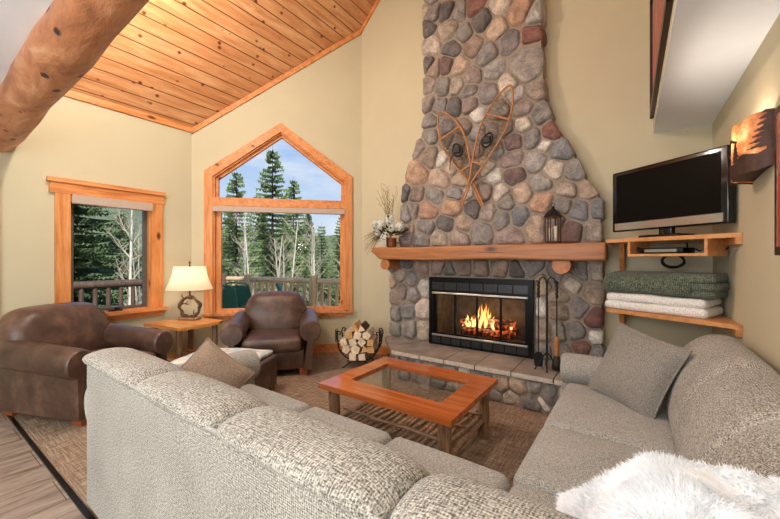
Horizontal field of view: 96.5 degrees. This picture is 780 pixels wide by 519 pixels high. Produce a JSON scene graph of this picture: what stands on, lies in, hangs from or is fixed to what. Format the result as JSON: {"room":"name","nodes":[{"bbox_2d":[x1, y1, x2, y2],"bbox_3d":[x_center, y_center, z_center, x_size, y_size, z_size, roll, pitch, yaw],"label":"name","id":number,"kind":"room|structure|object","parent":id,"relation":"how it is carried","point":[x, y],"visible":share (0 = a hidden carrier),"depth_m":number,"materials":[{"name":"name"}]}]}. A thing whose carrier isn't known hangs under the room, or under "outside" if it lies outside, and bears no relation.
{"room":"living room","nodes":[
{"label":"living room","id":0,"kind":"room"},
{"bbox_2d":[0,0,52,84],"bbox_3d":[-2.598,-1.380,0.188,5.690,0.240,3.760,0,0,35],"label":"ceiling","id":1,"kind":"structure","parent":0,"point":[17,17],"depth_m":1.86,"materials":[{"name":"white paint"}]},
{"bbox_2d":[0,0,148,151],"bbox_3d":[-1.523,-1.205,1.746,5.692,0.329,0.303,0,0,35],"label":"log beam","id":2,"kind":"structure","parent":1,"relation":"attached to","point":[71,36],"depth_m":1.91,"materials":[{"name":"wood"}]},
{"bbox_2d":[0,411,85,518],"bbox_3d":[-2.582,1.451,0.211,5.890,0.098,3.815,0,0,35],"label":"floor","id":3,"kind":"structure","parent":0,"point":[28,490],"depth_m":2.16,"materials":[{"name":"brown wood"}]},
{"bbox_2d":[0,96,191,352],"bbox_3d":[-4.467,-0.220,2.629,0.160,3.240,5.654,0,0,35],"label":"wall","id":4,"kind":"structure","parent":0,"point":[75,139],"depth_m":3.90,"materials":[{"name":"paint"}]},
{"bbox_2d":[46,176,168,320],"bbox_3d":[-3.337,-0.075,4.176,0.225,1.610,1.155,0,0,35],"label":"window","id":5,"kind":"structure","parent":4,"relation":"in","point":[63,188],"depth_m":4.17,"materials":[{"name":"orange wood"}]},
{"bbox_2d":[71,194,152,210],"bbox_3d":[-3.288,-0.667,4.149,0.095,0.095,0.779,0,0,35],"label":"roller blind","id":6,"kind":"object","parent":5,"relation":"attached to","point":[75,199],"visible":0.87,"depth_m":4.08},
{"bbox_2d":[64,90,191,132],"bbox_3d":[-3.341,-1.823,4.099,0.025,0.077,1.954,0,0,35],"label":"trim","id":7,"kind":"structure","parent":4,"relation":"attached to","point":[71,94],"depth_m":4.24,"materials":[{"name":"orange wood"}]},
{"bbox_2d":[70,0,375,126],"bbox_3d":[-1.579,-3.765,1.630,5.850,3.970,7.490,0,0,35],"label":"ceiling","id":8,"kind":"structure","parent":0,"point":[185,62],"depth_m":4.40,"materials":[{"name":"brown wood"}]},
{"bbox_2d":[192,34,361,348],"bbox_3d":[-1.631,-1.070,5.203,2.404,4.940,0.160,0,0,-10],"label":"wall","id":9,"kind":"structure","parent":0,"point":[321,103],"depth_m":5.21,"materials":[{"name":"paint"}]},
{"bbox_2d":[191,29,361,134],"bbox_3d":[-1.614,-2.650,5.112,2.404,1.780,0.025,0,0,-10],"label":"trim","id":10,"kind":"structure","parent":9,"relation":"attached to","point":[357,33],"depth_m":5.09,"materials":[{"name":"orange wood"}]},
{"bbox_2d":[201,123,353,320],"bbox_3d":[-1.607,-0.568,5.154,2.125,2.875,0.205,0,0,-10],"label":"window","id":11,"kind":"structure","parent":9,"relation":"in","point":[213,309],"depth_m":5.07,"materials":[{"name":"orange wood"}]},
{"bbox_2d":[213,206,344,214],"bbox_3d":[-1.601,-0.723,5.124,1.855,0.075,0.085,0,0,-10],"label":"roller blind","id":12,"kind":"object","parent":11,"relation":"attached to","point":[215,208],"visible":1,"depth_m":5.07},
{"bbox_2d":[313,343,350,352],"bbox_3d":[-1.615,1.335,5.115,2.404,0.130,0.018,0,0,-10],"label":"baseboard","id":13,"kind":"structure","parent":9,"relation":"attached to","point":[317,348],"depth_m":5.23,"materials":[{"name":"orange wood"}]},
{"bbox_2d":[13,352,548,518],"bbox_3d":[-0.460,1.450,3.287,5.890,0.100,3.610,0,0,35],"label":"rug","id":14,"kind":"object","parent":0,"point":[513,429],"depth_m":2.92,"materials":[{"name":"carpet"}]},
{"bbox_2d":[3,411,95,518],"bbox_3d":[-1.490,1.422,1.793,5.690,0.056,0.031,0,0,35],"label":"trim","id":15,"kind":"structure","parent":14,"relation":"attached to","point":[76,500],"depth_m":2.27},
{"bbox_2d":[0,302,172,426],"bbox_3d":[-2.943,0.921,3.370,1.090,0.958,1.022,0,0,14],"label":"leather armchair","id":16,"kind":"object","parent":14,"relation":"on","point":[43,372],"visible":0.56,"depth_m":3.03,"materials":[{"name":"brown leather"}]},
{"bbox_2d":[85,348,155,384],"bbox_3d":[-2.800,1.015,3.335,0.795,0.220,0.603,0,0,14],"label":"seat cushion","id":17,"kind":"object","parent":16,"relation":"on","point":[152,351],"depth_m":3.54,"materials":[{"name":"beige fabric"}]},
{"bbox_2d":[144,317,222,361],"bbox_3d":[-2.556,1.091,4.351,0.710,0.622,0.620,0,0,30],"label":"side table","id":18,"kind":"object","parent":14,"relation":"on","point":[179,326],"visible":0.46,"depth_m":4.25,"materials":[{"name":"brown wood"}]},
{"bbox_2d":[167,349,196,361],"bbox_3d":[-2.561,1.205,4.354,0.540,0.020,0.460,0,0,30],"label":"shelf","id":19,"kind":"object","parent":18,"relation":"attached to","point":[170,356],"depth_m":4.38,"materials":[{"name":"brown wood"}]},
{"bbox_2d":[165,261,212,319],"bbox_3d":[-2.597,0.398,4.513,0.540,0.766,0.541,0,0,5],"label":"table lamp","id":20,"kind":"object","parent":18,"relation":"on","point":[189,278],"visible":1,"depth_m":4.37,"materials":[{"name":"fabric"}]},
{"bbox_2d":[255,354,277,390],"bbox_3d":[-1.681,1.212,3.543,0.870,0.375,0.620,0,0,9],"label":"leather ottoman","id":21,"kind":"object","parent":14,"relation":"on","point":[266,378],"visible":0.16,"depth_m":3.57,"materials":[{"name":"brown leather"}]},
{"bbox_2d":[170,348,272,364],"bbox_3d":[-1.693,0.999,3.560,0.780,0.056,0.570,0,0,9],"label":"folded throw","id":22,"kind":"object","parent":21,"relation":"on","point":[262,354],"visible":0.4,"depth_m":3.66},
{"bbox_2d":[260,354,277,371],"bbox_3d":[-1.678,1.067,3.543,0.865,0.085,0.620,0,0,9],"label":"cushion","id":23,"kind":"object","parent":21,"relation":"on","point":[270,361],"depth_m":3.58,"materials":[{"name":"brown leather"}]},
{"bbox_2d":[220,291,320,375],"bbox_3d":[-1.494,0.921,4.513,1.136,0.958,0.973,0,0,-14],"label":"leather armchair","id":24,"kind":"object","parent":14,"relation":"on","point":[281,322],"visible":0.91,"depth_m":4.28,"materials":[{"name":"brown leather"}]},
{"bbox_2d":[242,328,301,352],"bbox_3d":[-1.461,1.015,4.385,0.670,0.220,0.710,0,0,-14],"label":"seat cushion","id":25,"kind":"object","parent":24,"relation":"on","point":[279,340],"depth_m":4.11,"materials":[{"name":"brown leather"}]},
{"bbox_2d":[335,327,383,367],"bbox_3d":[-0.393,1.149,4.608,0.616,0.502,0.298,0,0,7],"label":"rack","id":26,"kind":"object","parent":14,"relation":"on","point":[381,332],"visible":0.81,"depth_m":4.50,"materials":[{"name":"black metal"}]},
{"bbox_2d":[349,350,361,360],"bbox_3d":[-0.454,1.239,4.605,0.087,0.091,0.373,0,0,7],"label":"log","id":27,"kind":"object","parent":26,"relation":"in","point":[352,356],"visible":0.45,"depth_m":4.42,"materials":[{"name":"brown wood"}]},
{"bbox_2d":[342,343,351,353],"bbox_3d":[-0.542,1.154,4.615,0.106,0.116,0.336,0,0,7],"label":"log","id":28,"kind":"object","parent":27,"relation":"on","point":[346,348],"visible":0.56,"depth_m":4.45,"materials":[{"name":"brown wood"}]},
{"bbox_2d":[340,336,348,345],"bbox_3d":[-0.574,1.056,4.619,0.099,0.104,0.372,0,0,7],"label":"log","id":29,"kind":"object","parent":28,"relation":"on","point":[343,341],"visible":0.57,"depth_m":4.44,"materials":[{"name":"brown wood"}]},
{"bbox_2d":[345,327,354,338],"bbox_3d":[-0.514,0.967,4.612,0.098,0.108,0.318,0,0,7],"label":"log","id":30,"kind":"object","parent":29,"relation":"on","point":[349,334],"visible":0.74,"depth_m":4.46,"materials":[{"name":"brown wood"}]},
{"bbox_2d":[350,344,363,353],"bbox_3d":[-0.425,1.145,4.602,0.125,0.119,0.355,0,0,7],"label":"log","id":31,"kind":"object","parent":27,"relation":"on","point":[356,349],"visible":0.58,"depth_m":4.43,"materials":[{"name":"brown wood"}]},
{"bbox_2d":[367,341,377,352],"bbox_3d":[-0.226,1.149,4.579,0.087,0.087,0.322,0,0,7],"label":"log","id":32,"kind":"object","parent":26,"relation":"in","point":[370,349],"visible":0.83,"depth_m":4.42,"materials":[{"name":"brown wood"}]},
{"bbox_2d":[367,334,377,346],"bbox_3d":[-0.232,1.056,4.579,0.088,0.091,0.362,0,0,7],"label":"log","id":33,"kind":"object","parent":32,"relation":"on","point":[371,341],"visible":0.9,"depth_m":4.43,"materials":[{"name":"brown wood"}]},
{"bbox_2d":[362,326,374,339],"bbox_3d":[-0.275,0.963,4.584,0.108,0.110,0.376,0,0,7],"label":"log","id":34,"kind":"object","parent":33,"relation":"on","point":[368,332],"visible":0.92,"depth_m":4.42,"materials":[{"name":"brown wood"}]},
{"bbox_2d":[318,357,497,455],"bbox_3d":[0.154,1.177,2.724,1.110,0.454,0.880,0,0,35],"label":"coffee table","id":35,"kind":"object","parent":14,"relation":"on","point":[447,413],"visible":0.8,"depth_m":2.56,"materials":[{"name":"orange wood"}]},
{"bbox_2d":[82,334,779,518],"bbox_3d":[0.264,0.918,2.182,3.154,0.904,2.737,0,0,35],"label":"sectional sofa","id":36,"kind":"object","parent":14,"relation":"on","point":[165,440],"visible":0.9,"depth_m":1.34,"materials":[{"name":"fabric"}]},
{"bbox_2d":[82,347,184,389],"bbox_3d":[-1.333,0.724,1.863,0.741,0.448,0.364,0,0,35],"label":"cushion","id":37,"kind":"object","parent":36,"relation":"on","point":[117,368],"depth_m":1.72,"materials":[{"name":"fabric"}]},
{"bbox_2d":[135,371,268,433],"bbox_3d":[-0.759,0.724,1.454,0.661,0.448,0.364,0,0,35],"label":"cushion","id":38,"kind":"object","parent":36,"relation":"on","point":[170,402],"depth_m":1.32,"materials":[{"name":"fabric"}]},
{"bbox_2d":[181,338,254,388],"bbox_3d":[-1.165,0.775,2.238,0.510,0.499,0.254,0,0,-3],"label":"throw pillow","id":39,"kind":"object","parent":36,"relation":"on","point":[209,360],"visible":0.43,"depth_m":2.25,"materials":[{"name":"fabric"}]},
{"bbox_2d":[240,384,309,411],"bbox_3d":[-0.955,1.002,2.190,0.694,0.195,0.630,0,0,35],"label":"seat cushion","id":40,"kind":"object","parent":36,"relation":"on","point":[272,398],"depth_m":2.28,"materials":[{"name":"fabric"}]},
{"bbox_2d":[216,406,430,518],"bbox_3d":[-0.207,0.724,1.060,0.686,0.448,0.364,0,0,35],"label":"cushion","id":41,"kind":"object","parent":36,"relation":"on","point":[273,462],"depth_m":0.93,"materials":[{"name":"fabric"}]},
{"bbox_2d":[301,407,391,444],"bbox_3d":[-0.410,1.002,1.801,0.634,0.195,0.630,0,0,35],"label":"seat cushion","id":42,"kind":"object","parent":36,"relation":"on","point":[375,434],"depth_m":1.93,"materials":[{"name":"fabric"}]},
{"bbox_2d":[386,437,509,491],"bbox_3d":[0.103,1.002,1.435,0.614,0.195,0.630,0,0,35],"label":"seat cushion","id":43,"kind":"object","parent":36,"relation":"on","point":[435,461],"depth_m":1.55,"materials":[{"name":"fabric"}]},
{"bbox_2d":[390,474,577,518],"bbox_3d":[0.350,0.724,0.662,0.676,0.448,0.364,0,0,35],"label":"cushion","id":44,"kind":"object","parent":36,"relation":"on","point":[423,496],"depth_m":0.73,"materials":[{"name":"fabric"}]},
{"bbox_2d":[509,485,557,508],"bbox_3d":[0.600,1.002,1.062,0.617,0.185,0.600,0,0,35],"label":"seat cushion","id":45,"kind":"object","parent":36,"relation":"on","point":[531,493],"depth_m":1.37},
{"bbox_2d":[513,426,659,496],"bbox_3d":[0.949,1.002,1.562,0.630,0.205,0.600,0,0,35],"label":"seat cushion","id":46,"kind":"object","parent":36,"relation":"on","point":[560,459],"depth_m":1.58,"materials":[{"name":"fabric"}]},
{"bbox_2d":[544,383,675,456],"bbox_3d":[1.366,1.002,2.146,0.630,0.205,0.825,0,0,35],"label":"seat cushion","id":47,"kind":"object","parent":36,"relation":"on","point":[582,409],"depth_m":1.97,"materials":[{"name":"fabric"}]},
{"bbox_2d":[588,322,691,418],"bbox_3d":[1.549,0.700,2.212,0.254,0.522,0.553,0,0,-8],"label":"throw pillow","id":48,"kind":"object","parent":36,"relation":"on","point":[636,370],"visible":0.95,"depth_m":2.11,"materials":[{"name":"fabric"}]},
{"bbox_2d":[554,449,779,518],"bbox_3d":[0.708,0.675,0.680,0.762,0.481,0.488,0,0,35],"label":"fur throw","id":49,"kind":"object","parent":36,"relation":"on","point":[652,485],"visible":0.98,"depth_m":0.76,"materials":[{"name":"fur"}]},
{"bbox_2d":[665,334,778,441],"bbox_3d":[1.785,0.710,1.931,0.386,0.489,0.866,0,0,35],"label":"cushion","id":50,"kind":"object","parent":36,"relation":"on","point":[712,355],"depth_m":1.80,"materials":[{"name":"fabric"}]},
{"bbox_2d":[675,368,779,463],"bbox_3d":[1.358,0.710,1.332,0.386,0.489,0.596,0,0,35],"label":"cushion","id":51,"kind":"object","parent":36,"relation":"on","point":[732,402],"depth_m":1.31,"materials":[{"name":"fabric"}]},
{"bbox_2d":[708,420,779,477],"bbox_3d":[1.015,0.710,0.852,0.386,0.489,0.576,0,0,35],"label":"cushion","id":52,"kind":"object","parent":36,"relation":"on","point":[756,446],"depth_m":1.01,"materials":[{"name":"fabric"}]},
{"bbox_2d":[385,0,605,413],"bbox_3d":[0.986,-1.230,4.073,2.598,5.260,1.095,0,0,35],"label":"stone fireplace","id":53,"kind":"object","parent":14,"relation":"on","point":[472,50],"depth_m":3.96,"materials":[{"name":"stone"}]},
{"bbox_2d":[437,111,483,206],"bbox_3d":[0.825,-1.220,4.145,0.595,1.220,0.062,0,0,33],"label":"snowshoe","id":54,"kind":"object","parent":53,"relation":"attached to","point":[455,150],"visible":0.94,"depth_m":4.15,"materials":[{"name":"brown wood"}]},
{"bbox_2d":[458,84,513,207],"bbox_3d":[1.067,-1.255,3.938,0.649,1.291,0.067,0,0,35],"label":"snowshoe","id":55,"kind":"object","parent":53,"relation":"attached to","point":[486,138],"visible":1,"depth_m":3.91,"materials":[{"name":"brown wood"}]},
{"bbox_2d":[462,326,510,338],"bbox_3d":[1.164,0.883,4.240,0.582,0.096,0.090,0,0,36],"label":"log","id":56,"kind":"object","parent":53,"relation":"on","point":[507,334],"visible":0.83,"depth_m":4.20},
{"bbox_2d":[372,242,607,273],"bbox_3d":[0.942,-0.009,3.985,2.625,0.294,0.390,0,0,35],"label":"mantel","id":57,"kind":"object","parent":53,"relation":"attached to","point":[562,255],"visible":1,"depth_m":3.60,"materials":[{"name":"brown wood"}]},
{"bbox_2d":[361,184,410,254],"bbox_3d":[-0.057,-0.538,4.629,0.732,0.975,0.446,0,0,33],"label":"flower arrangement","id":58,"kind":"object","parent":57,"relation":"on","point":[389,242],"visible":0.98,"depth_m":4.56,"materials":[{"name":"white plant"}]},
{"bbox_2d":[544,203,562,242],"bbox_3d":[1.617,-0.362,3.453,0.177,0.401,0.153,0,0,15],"label":"candle lantern","id":59,"kind":"object","parent":57,"relation":"on","point":[552,213],"visible":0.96,"depth_m":3.42,"materials":[{"name":"brown metal"}]},
{"bbox_2d":[470,326,516,335],"bbox_3d":[1.267,0.882,4.321,0.584,0.126,0.112,0,0,35],"label":"log","id":60,"kind":"object","parent":53,"relation":"on","point":[513,331],"visible":0.27,"depth_m":4.15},
{"bbox_2d":[460,319,506,330],"bbox_3d":[1.159,0.811,4.322,0.565,0.104,0.086,0,0,30],"label":"log","id":61,"kind":"object","parent":60,"relation":"on","point":[462,322],"visible":0.62,"depth_m":4.28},
{"bbox_2d":[465,306,511,329],"bbox_3d":[1.180,0.692,4.277,0.635,0.314,0.167,0,0,35],"label":"flames","id":62,"kind":"object","parent":61,"relation":"on","point":[483,313],"visible":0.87,"depth_m":4.27},
{"bbox_2d":[471,315,516,327],"bbox_3d":[1.258,0.751,4.253,0.567,0.093,0.078,0,0,42],"label":"log","id":63,"kind":"object","parent":61,"relation":"on","point":[508,323],"visible":0.75,"depth_m":4.17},
{"bbox_2d":[534,277,559,372],"bbox_3d":[1.490,0.611,3.348,0.196,0.898,0.209,0,0,-15],"label":"stand","id":64,"kind":"object","parent":53,"relation":"on","point":[546,280],"visible":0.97,"depth_m":3.35,"materials":[{"name":"black metal"}]},
{"bbox_2d":[533,280,542,366],"bbox_3d":[1.438,0.614,3.368,0.090,0.841,0.032,0,0,20],"label":"shovel","id":65,"kind":"object","parent":64,"relation":"hanging from","point":[538,355],"visible":1,"depth_m":3.36,"materials":[{"name":"black metal"}]},
{"bbox_2d":[552,280,560,370],"bbox_3d":[1.588,0.621,3.315,0.090,0.856,0.088,0,0,20],"label":"brush","id":66,"kind":"object","parent":64,"relation":"hanging from","point":[556,362],"visible":0.98,"depth_m":3.30,"materials":[{"name":"black metal"}]},
{"bbox_2d":[362,0,712,349],"bbox_3d":[1.254,-2.115,4.274,3.990,7.030,0.160,0,0,35],"label":"wall","id":67,"kind":"structure","parent":0,"point":[597,52],"depth_m":3.67,"materials":[{"name":"paint"}]},
{"bbox_2d":[361,0,379,31],"bbox_3d":[0.030,-4.077,5.006,1.145,1.215,0.025,0,0,35],"label":"trim","id":68,"kind":"structure","parent":67,"relation":"attached to","point":[376,3],"depth_m":5.22,"materials":[{"name":"orange wood"}]},
{"bbox_2d":[362,344,388,355],"bbox_3d":[-0.200,1.335,5.169,0.560,0.130,0.018,0,0,35],"label":"baseboard","id":69,"kind":"structure","parent":67,"relation":"attached to","point":[383,350],"depth_m":5.09,"materials":[{"name":"orange wood"}]},
{"bbox_2d":[653,0,675,127],"bbox_3d":[1.658,-2.455,1.717,0.420,2.490,3.590,0,0,35],"label":"wall","id":70,"kind":"structure","parent":0,"point":[674,1],"depth_m":2.15,"materials":[{"name":"paint"}]},
{"bbox_2d":[650,0,673,118],"bbox_3d":[1.896,-1.840,2.458,0.030,1.080,1.840,0,0,35],"label":"framed painting","id":71,"kind":"object","parent":70,"relation":"attached to","point":[660,10],"visible":0.97,"depth_m":2.59},
{"bbox_2d":[653,0,779,132],"bbox_3d":[1.657,-1.205,1.717,0.422,0.010,3.589,0,0,35],"label":"ceiling","id":72,"kind":"structure","parent":0,"point":[712,43],"depth_m":2.04,"materials":[{"name":"white paint"}]},
{"bbox_2d":[713,13,779,374],"bbox_3d":[0.830,-1.160,0.005,0.160,5.120,7.350,0,0,35],"label":"wall","id":73,"kind":"structure","parent":0,"point":[752,267],"depth_m":2.02,"materials":[{"name":"paint"}]},
{"bbox_2d":[606,232,742,270],"bbox_3d":[2.244,-0.028,2.876,0.768,0.295,1.013,0,0,35],"label":"wall shelf","id":74,"kind":"object","parent":73,"relation":"attached to","point":[714,244],"visible":0.93,"depth_m":2.60,"materials":[{"name":"brown wood"}]},
{"bbox_2d":[640,247,694,253],"bbox_3d":[2.174,-0.069,2.740,0.173,0.045,0.300,0,0,-25],"label":"cable box","id":75,"kind":"object","parent":74,"relation":"in","point":[673,249],"visible":0.9,"depth_m":2.66,"materials":[{"name":"grey"}]},
{"bbox_2d":[613,145,735,237],"bbox_3d":[2.182,-0.476,2.756,0.200,0.600,0.860,0,0,-18],"label":"television","id":76,"kind":"object","parent":74,"relation":"on","point":[695,189],"visible":0.87,"depth_m":2.63,"materials":[{"name":"grey"}]},
{"bbox_2d":[661,243,687,268],"bbox_3d":[2.435,-0.035,2.952,0.218,0.228,0.104,0,0,9],"label":"coiled cable","id":77,"kind":"object","parent":74,"relation":"hanging from","point":[664,257],"visible":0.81,"depth_m":2.95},
{"bbox_2d":[606,307,742,336],"bbox_3d":[2.244,0.573,2.876,0.768,0.295,1.013,0,0,35],"label":"wall shelf","id":78,"kind":"object","parent":73,"relation":"attached to","point":[723,321],"visible":0.52,"depth_m":2.51,"materials":[{"name":"brown wood"}]},
{"bbox_2d":[605,292,722,318],"bbox_3d":[2.210,0.355,2.850,0.365,0.148,0.700,0,0,-32],"label":"folded blanket","id":79,"kind":"object","parent":78,"relation":"on","point":[701,308],"visible":0.91,"depth_m":2.67,"materials":[{"name":"fabric"}]},
{"bbox_2d":[603,271,729,298],"bbox_3d":[2.219,0.192,2.835,0.389,0.186,0.770,0,0,-32],"label":"folded blanket","id":80,"kind":"object","parent":79,"relation":"on","point":[678,284],"visible":0.9,"depth_m":2.65,"materials":[{"name":"fabric"}]},
{"bbox_2d":[730,108,774,184],"bbox_3d":[1.991,-0.605,1.943,0.129,0.327,0.378,0,0,35],"label":"wall sconce","id":81,"kind":"object","parent":73,"relation":"attached to","point":[752,139],"visible":0.98,"depth_m":1.83,"materials":[{"name":"orange metal"}]},
{"bbox_2d":[774,105,779,254],"bbox_3d":[1.716,-0.370,1.459,0.032,0.700,0.500,0,0,35],"label":"framed picture","id":82,"kind":"object","parent":73,"relation":"attached to","point":[777,110],"visible":1,"depth_m":1.64},
{"bbox_2d":[776,112,779,246],"bbox_3d":[1.704,-0.370,1.467,0.003,0.620,0.420,0,0,35],"label":"print","id":83,"kind":"object","parent":82,"relation":"attached to","point":[777,113],"depth_m":1.63},
{"label":"outside","id":84,"kind":"structure","parent":0,"visible":0},
{"bbox_3d":[-3.954,1.500,4.307,4.500,0.080,8.600,0,0,35],"label":"deck","id":85,"kind":"object","parent":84,"visible":0},
{"bbox_2d":[74,274,226,306],"bbox_3d":[-5.618,0.900,5.637,0.170,1.120,6.266,0,0,34],"label":"deck railing","id":86,"kind":"object","parent":85,"relation":"on","point":[108,284],"visible":0.16,"depth_m":6.32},
{"bbox_2d":[222,285,245,307],"bbox_3d":[-2.856,0.943,6.125,0.568,1.039,0.580,0,0,0],"label":"patio chair","id":87,"kind":"object","parent":85,"relation":"on","point":[229,297],"visible":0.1,"depth_m":5.89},
{"bbox_2d":[224,282,250,307],"bbox_3d":[-2.875,0.943,6.805,0.568,1.039,0.581,0,0,3],"label":"patio chair","id":88,"kind":"object","parent":85,"relation":"on","point":[243,293],"visible":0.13,"depth_m":6.56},
{"bbox_2d":[226,274,317,305],"bbox_3d":[-2.704,0.900,7.764,2.506,1.120,0.170,0,0,21],"label":"deck railing","id":89,"kind":"object","parent":85,"relation":"on","point":[313,285],"visible":0.43,"depth_m":7.58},
{"bbox_2d":[317,278,339,305],"bbox_3d":[-0.555,0.900,6.961,2.040,1.120,0.170,0,0,21],"label":"deck railing","id":90,"kind":"object","parent":85,"relation":"on","point":[321,281],"visible":0.16,"depth_m":7.20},
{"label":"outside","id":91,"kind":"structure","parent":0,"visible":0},
{"bbox_2d":[74,205,338,297],"bbox_3d":[-42.479,-7.996,77.899,150.000,26.895,200.000,0,0,35],"label":"ground","id":92,"kind":"structure","parent":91,"point":[136,213],"depth_m":98.62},
{"bbox_2d":[74,204,138,307],"bbox_3d":[-12.886,-0.795,14.353,5.963,11.610,5.760,0,0,39],"label":"spruce tree","id":93,"kind":"object","parent":92,"relation":"on","point":[93,253],"visible":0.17,"depth_m":14.55,"materials":[{"name":"plant"}]},
{"bbox_2d":[91,214,141,301],"bbox_3d":[-15.463,1.113,20.078,3.882,7.826,4.019,0,0,15],"label":"spruce tree","id":94,"kind":"object","parent":92,"relation":"on","point":[122,232],"visible":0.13,"depth_m":19.92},
{"bbox_2d":[106,210,141,304],"bbox_3d":[-9.228,0.653,12.568,2.228,8.794,1.680,0,0,35],"label":"bare aspen","id":95,"kind":"object","parent":92,"relation":"on","point":[130,233],"visible":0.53,"depth_m":12.60,"materials":[{"name":"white plant"}]},
{"bbox_2d":[112,229,141,304],"bbox_3d":[-10.208,1.739,14.553,1.862,6.529,1.445,0,0,-2],"label":"bare aspen","id":96,"kind":"object","parent":92,"relation":"on","point":[139,277],"visible":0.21,"depth_m":14.42,"materials":[{"name":"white plant"}]},
{"bbox_2d":[119,251,141,303],"bbox_3d":[-10.233,2.227,14.045,1.442,5.568,1.715,0,0,27],"label":"bare aspen","id":97,"kind":"object","parent":92,"relation":"on","point":[132,251],"visible":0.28,"depth_m":13.90,"materials":[{"name":"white plant"}]},
{"bbox_2d":[222,217,246,274],"bbox_3d":[-16.408,0.341,36.210,5.379,10.472,5.195,0,0,-38],"label":"spruce tree","id":98,"kind":"object","parent":92,"relation":"on","point":[223,255],"visible":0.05,"depth_m":35.80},
{"bbox_2d":[222,169,261,291],"bbox_3d":[-10.773,-0.560,24.431,5.560,11.681,5.279,0,0,45],"label":"spruce tree","id":99,"kind":"object","parent":92,"relation":"on","point":[226,242],"visible":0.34,"depth_m":24.10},
{"bbox_2d":[225,194,263,289],"bbox_3d":[-6.475,0.886,15.770,1.820,8.226,2.346,0,0,-13],"label":"bare aspen","id":100,"kind":"object","parent":92,"relation":"on","point":[244,249],"visible":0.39,"depth_m":15.96,"materials":[{"name":"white plant"}]},
{"bbox_2d":[227,213,269,294],"bbox_3d":[-5.841,1.519,14.581,2.158,7.002,1.814,0,0,33],"label":"bare aspen","id":101,"kind":"object","parent":92,"relation":"on","point":[245,242],"visible":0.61,"depth_m":14.55,"materials":[{"name":"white plant"}]},
{"bbox_2d":[243,216,269,288],"bbox_3d":[-12.898,0.281,34.723,5.250,10.583,5.436,0,0,-32],"label":"spruce tree","id":102,"kind":"object","parent":92,"relation":"on","point":[268,232],"visible":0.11,"depth_m":34.37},
{"bbox_2d":[235,145,308,304],"bbox_3d":[-6.011,-0.482,18.198,5.906,11.035,5.235,0,0,-41],"label":"spruce tree","id":103,"kind":"object","parent":92,"relation":"on","point":[268,188],"visible":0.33,"depth_m":18.07,"materials":[{"name":"plant"}]},
{"bbox_2d":[259,232,289,290],"bbox_3d":[-7.614,1.518,22.618,3.271,7.238,3.445,0,0,-35],"label":"spruce tree","id":104,"kind":"object","parent":92,"relation":"on","point":[270,232],"visible":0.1,"depth_m":22.37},
{"bbox_2d":[262,238,288,289],"bbox_3d":[-4.922,1.928,15.364,1.904,6.178,1.600,0,0,-37],"label":"bare aspen","id":105,"kind":"object","parent":92,"relation":"on","point":[288,238],"visible":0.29,"depth_m":15.20,"materials":[{"name":"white plant"}]},
{"bbox_2d":[264,232,292,290],"bbox_3d":[-4.736,1.881,14.447,1.937,6.288,1.628,0,0,11],"label":"bare aspen","id":106,"kind":"object","parent":92,"relation":"on","point":[280,264],"visible":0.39,"depth_m":14.49,"materials":[{"name":"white plant"}]},
{"bbox_2d":[275,236,294,290],"bbox_3d":[-4.367,1.906,14.082,1.385,6.257,1.784,0,0,-7],"label":"bare aspen","id":107,"kind":"object","parent":92,"relation":"on","point":[283,236],"visible":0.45,"depth_m":13.88,"materials":[{"name":"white plant"}]},
{"bbox_2d":[272,215,311,300],"bbox_3d":[-4.260,1.488,15.039,2.179,7.071,1.831,0,0,-2],"label":"bare aspen","id":108,"kind":"object","parent":92,"relation":"on","point":[277,215],"visible":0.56,"depth_m":15.11,"materials":[{"name":"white plant"}]},
{"bbox_2d":[269,176,319,288],"bbox_3d":[-7.936,-0.672,28.555,5.834,12.256,5.540,0,0,45],"label":"spruce tree","id":109,"kind":"object","parent":92,"relation":"on","point":[290,194],"visible":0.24,"depth_m":28.32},
{"bbox_2d":[284,234,308,301],"bbox_3d":[-6.967,1.575,26.254,3.624,7.305,3.752,0,0,-22],"label":"spruce tree","id":110,"kind":"object","parent":92,"relation":"on","point":[298,245],"visible":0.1,"depth_m":26.15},
{"bbox_2d":[295,255,310,300],"bbox_3d":[-5.935,2.321,24.556,2.687,5.665,3.032,0,0,-19],"label":"spruce tree","id":111,"kind":"object","parent":92,"relation":"on","point":[306,258],"visible":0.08,"depth_m":24.41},
{"bbox_2d":[298,216,324,305],"bbox_3d":[-3.615,1.399,15.925,1.605,7.252,2.068,0,0,24],"label":"bare aspen","id":112,"kind":"object","parent":92,"relation":"on","point":[307,216],"visible":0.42,"depth_m":16.17,"materials":[{"name":"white plant"}]},
{"bbox_2d":[299,216,329,305],"bbox_3d":[-3.265,1.389,15.898,1.611,7.278,2.075,0,0,-34],"label":"bare aspen","id":113,"kind":"object","parent":92,"relation":"on","point":[300,216],"visible":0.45,"depth_m":16.04,"materials":[{"name":"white plant"}]},
{"bbox_2d":[298,214,331,301],"bbox_3d":[-8.497,0.295,35.625,5.424,10.561,5.239,0,0,-21],"label":"spruce tree","id":114,"kind":"object","parent":92,"relation":"on","point":[309,221],"visible":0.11,"depth_m":35.70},
{"bbox_2d":[306,233,325,303],"bbox_3d":[-2.605,2.042,12.287,1.330,6.008,1.713,0,0,37],"label":"bare aspen","id":115,"kind":"object","parent":92,"relation":"on","point":[315,233],"visible":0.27,"depth_m":12.05,"materials":[{"name":"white plant"}]},
{"bbox_2d":[306,226,339,305],"bbox_3d":[-3.628,1.554,18.110,3.739,6.987,3.314,0,0,-28],"label":"spruce tree","id":116,"kind":"object","parent":92,"relation":"on","point":[319,235],"visible":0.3,"depth_m":17.98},
{"bbox_2d":[318,218,339,304],"bbox_3d":[-2.900,1.157,21.081,3.720,7.842,4.197,0,0,-2],"label":"spruce tree","id":117,"kind":"object","parent":92,"relation":"on","point":[338,222],"visible":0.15,"depth_m":20.85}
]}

